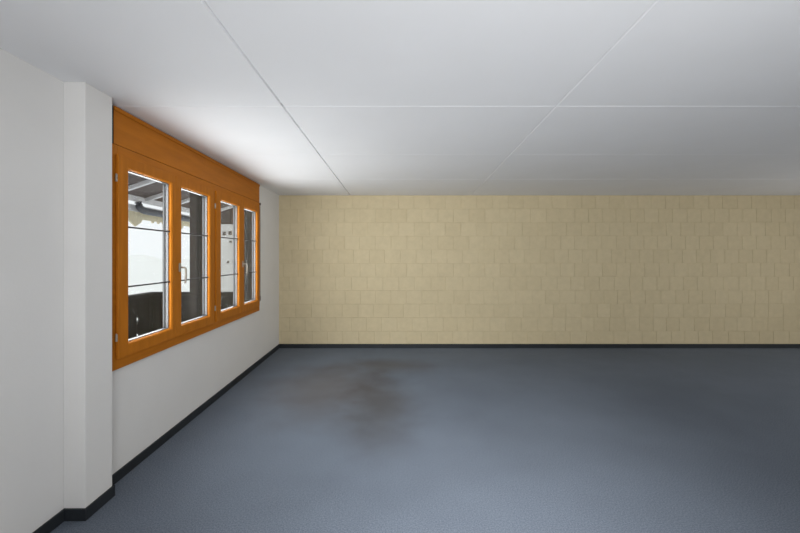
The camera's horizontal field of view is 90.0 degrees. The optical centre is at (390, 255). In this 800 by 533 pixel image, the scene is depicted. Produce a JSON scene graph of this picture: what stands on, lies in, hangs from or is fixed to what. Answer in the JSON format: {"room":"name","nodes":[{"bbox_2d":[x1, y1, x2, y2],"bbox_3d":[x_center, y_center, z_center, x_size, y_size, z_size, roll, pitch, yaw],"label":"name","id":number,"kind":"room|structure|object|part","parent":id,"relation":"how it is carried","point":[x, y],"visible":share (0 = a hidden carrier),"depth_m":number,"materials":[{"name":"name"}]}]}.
{"room":"empty room","nodes":[
{"label":"empty room","id":0,"kind":"room"},
{"bbox_2d":[64,82,111,507],"bbox_3d":[-1.728,0.244,2.284,0.125,2.385,0.213,0,0,0],"label":"pillar","id":1,"kind":"structure","parent":0,"point":[87,110],"depth_m":2.18,"materials":[{"name":"white paint"}]},
{"bbox_2d":[0,48,278,532],"bbox_3d":[-1.849,0.244,2.323,0.201,2.385,7.846,0,0,0],"label":"wall","id":2,"kind":"structure","parent":0,"point":[152,394],"depth_m":2.06,"materials":[{"name":"white paint"}]},
{"bbox_2d":[33,344,279,532],"bbox_3d":[-1.717,1.405,2.373,0.126,0.065,7.746,0,0,0],"label":"baseboard","id":3,"kind":"structure","parent":2,"relation":"attached to","point":[66,514],"depth_m":2.66,"materials":[{"name":"black plastic"}]},
{"bbox_2d":[112,105,259,370],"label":"window","id":4,"kind":"structure","parent":2,"relation":"in","point":[140,149],"depth_m":3.45,"materials":[{"name":"orange wood"}]},
{"bbox_3d":[-1.740,0.004,2.835,0.071,1.285,0.666,0,0,0],"label":"sash","id":5,"kind":"part","parent":4,"relation":"part of","materials":[{"name":"orange wood"}]},
{"bbox_3d":[-1.769,0.000,2.858,0.012,1.126,0.506,0,0,0],"label":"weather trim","id":6,"kind":"part","parent":4,"relation":"part of","materials":[{"name":"glass"}]},
{"bbox_3d":[-2.667,0.955,2.312,1.415,0.905,6.625,0,0,0],"label":"balcony railing","id":7,"kind":"part","parent":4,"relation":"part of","materials":[{"name":"black metal"}]},
{"bbox_3d":[-2.667,0.529,2.312,1.415,0.055,6.625,0,0,0],"label":"rail","id":8,"kind":"part","parent":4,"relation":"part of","materials":[{"name":"black metal"}]},
{"bbox_3d":[-1.673,0.139,3.222,0.061,0.165,0.030,0,0,0],"label":"handle","id":9,"kind":"part","parent":4,"relation":"part of","materials":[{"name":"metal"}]},
{"bbox_3d":[-1.769,0.000,3.513,0.012,1.126,0.504,0,0,0],"label":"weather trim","id":10,"kind":"part","parent":4,"relation":"part of","materials":[{"name":"glass"}]},
{"bbox_3d":[-1.740,0.004,3.517,0.071,1.285,0.694,0,0,0],"label":"sash","id":11,"kind":"part","parent":4,"relation":"part of","materials":[{"name":"orange wood"}]},
{"bbox_3d":[-1.769,0.000,4.258,0.012,1.126,0.481,0,0,0],"label":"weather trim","id":12,"kind":"part","parent":4,"relation":"part of","materials":[{"name":"glass"}]},
{"bbox_3d":[-1.740,0.004,4.236,0.071,1.285,0.656,0,0,0],"label":"sash","id":13,"kind":"part","parent":4,"relation":"part of","materials":[{"name":"orange wood"}]},
{"bbox_3d":[-1.673,0.139,4.590,0.061,0.165,0.030,0,0,0],"label":"handle","id":14,"kind":"part","parent":4,"relation":"part of","materials":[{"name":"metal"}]},
{"bbox_3d":[-1.740,0.004,4.878,0.071,1.285,0.625,0,0,0],"label":"sash","id":15,"kind":"part","parent":4,"relation":"part of","materials":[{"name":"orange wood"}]},
{"bbox_3d":[-1.769,0.000,4.880,0.012,1.126,0.450,0,0,0],"label":"weather trim","id":16,"kind":"part","parent":4,"relation":"part of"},
{"bbox_2d":[0,0,799,194],"bbox_3d":[3.010,-0.998,2.373,9.880,0.100,7.946,0,0,0],"label":"ceiling","id":17,"kind":"structure","parent":0,"point":[293,97],"depth_m":2.21,"materials":[{"name":"white paint"}]},
{"bbox_2d":[50,348,799,532],"bbox_3d":[3.035,1.497,2.423,9.930,0.120,8.046,0,0,0],"label":"floor","id":18,"kind":"structure","parent":0,"point":[310,440],"depth_m":3.05,"materials":[{"name":"blue carpet"}]},
{"bbox_2d":[279,195,799,343],"bbox_3d":[3.079,0.220,6.346,10.059,2.435,0.200,0,0,0],"label":"wall","id":19,"kind":"structure","parent":0,"point":[354,269],"depth_m":6.25,"materials":[{"name":"beige brick"}]},
{"bbox_2d":[280,344,799,347],"bbox_3d":[3.031,1.405,6.241,9.538,0.065,0.012,0,0,0],"label":"baseboard","id":20,"kind":"structure","parent":19,"relation":"attached to","point":[281,345],"depth_m":6.24,"materials":[{"name":"black plastic"}]},
{"bbox_3d":[-2.685,1.607,2.330,1.470,0.260,6.660,0,0,0],"label":"floor","id":21,"kind":"structure","parent":0,"visible":0},
{"bbox_2d":[128,173,232,228],"bbox_3d":[-2.928,-0.062,5.800,1.955,3.077,9.200,0,0,0],"label":"roof overhang","id":22,"kind":"object","parent":21,"relation":"on","point":[150,192],"visible":0.11,"depth_m":6.16,"materials":[{"name":"grey wood"}]},
{"bbox_2d":[134,201,189,221],"bbox_3d":[-3.780,-0.732,7.178,0.104,0.186,2.484,0,0,0],"label":"rain gutter","id":23,"kind":"object","parent":22,"relation":"attached to","point":[140,208],"visible":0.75,"depth_m":6.23,"materials":[{"name":"grey metal"}]},
{"bbox_3d":[-2.906,-1.093,8.520,1.908,0.835,0.040,0,0,0],"label":"gable panel","id":24,"kind":"part","parent":22,"relation":"part of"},
{"label":"outside","id":25,"kind":"structure","parent":0,"visible":0},
{"bbox_2d":[128,255,189,335],"bbox_3d":[-110.000,2.574,185.000,300.000,10.509,330.000,0,0,0],"label":"hill","id":26,"kind":"structure","parent":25,"point":[142,269],"depth_m":149.06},
{"bbox_2d":[221,224,232,291],"bbox_3d":[-14.100,-0.813,49.900,14.600,16.500,12.200,0,0,0],"label":"house","id":27,"kind":"structure","parent":26,"relation":"on","point":[226,229],"depth_m":45.00,"materials":[{"name":"white paint"}]}
]}

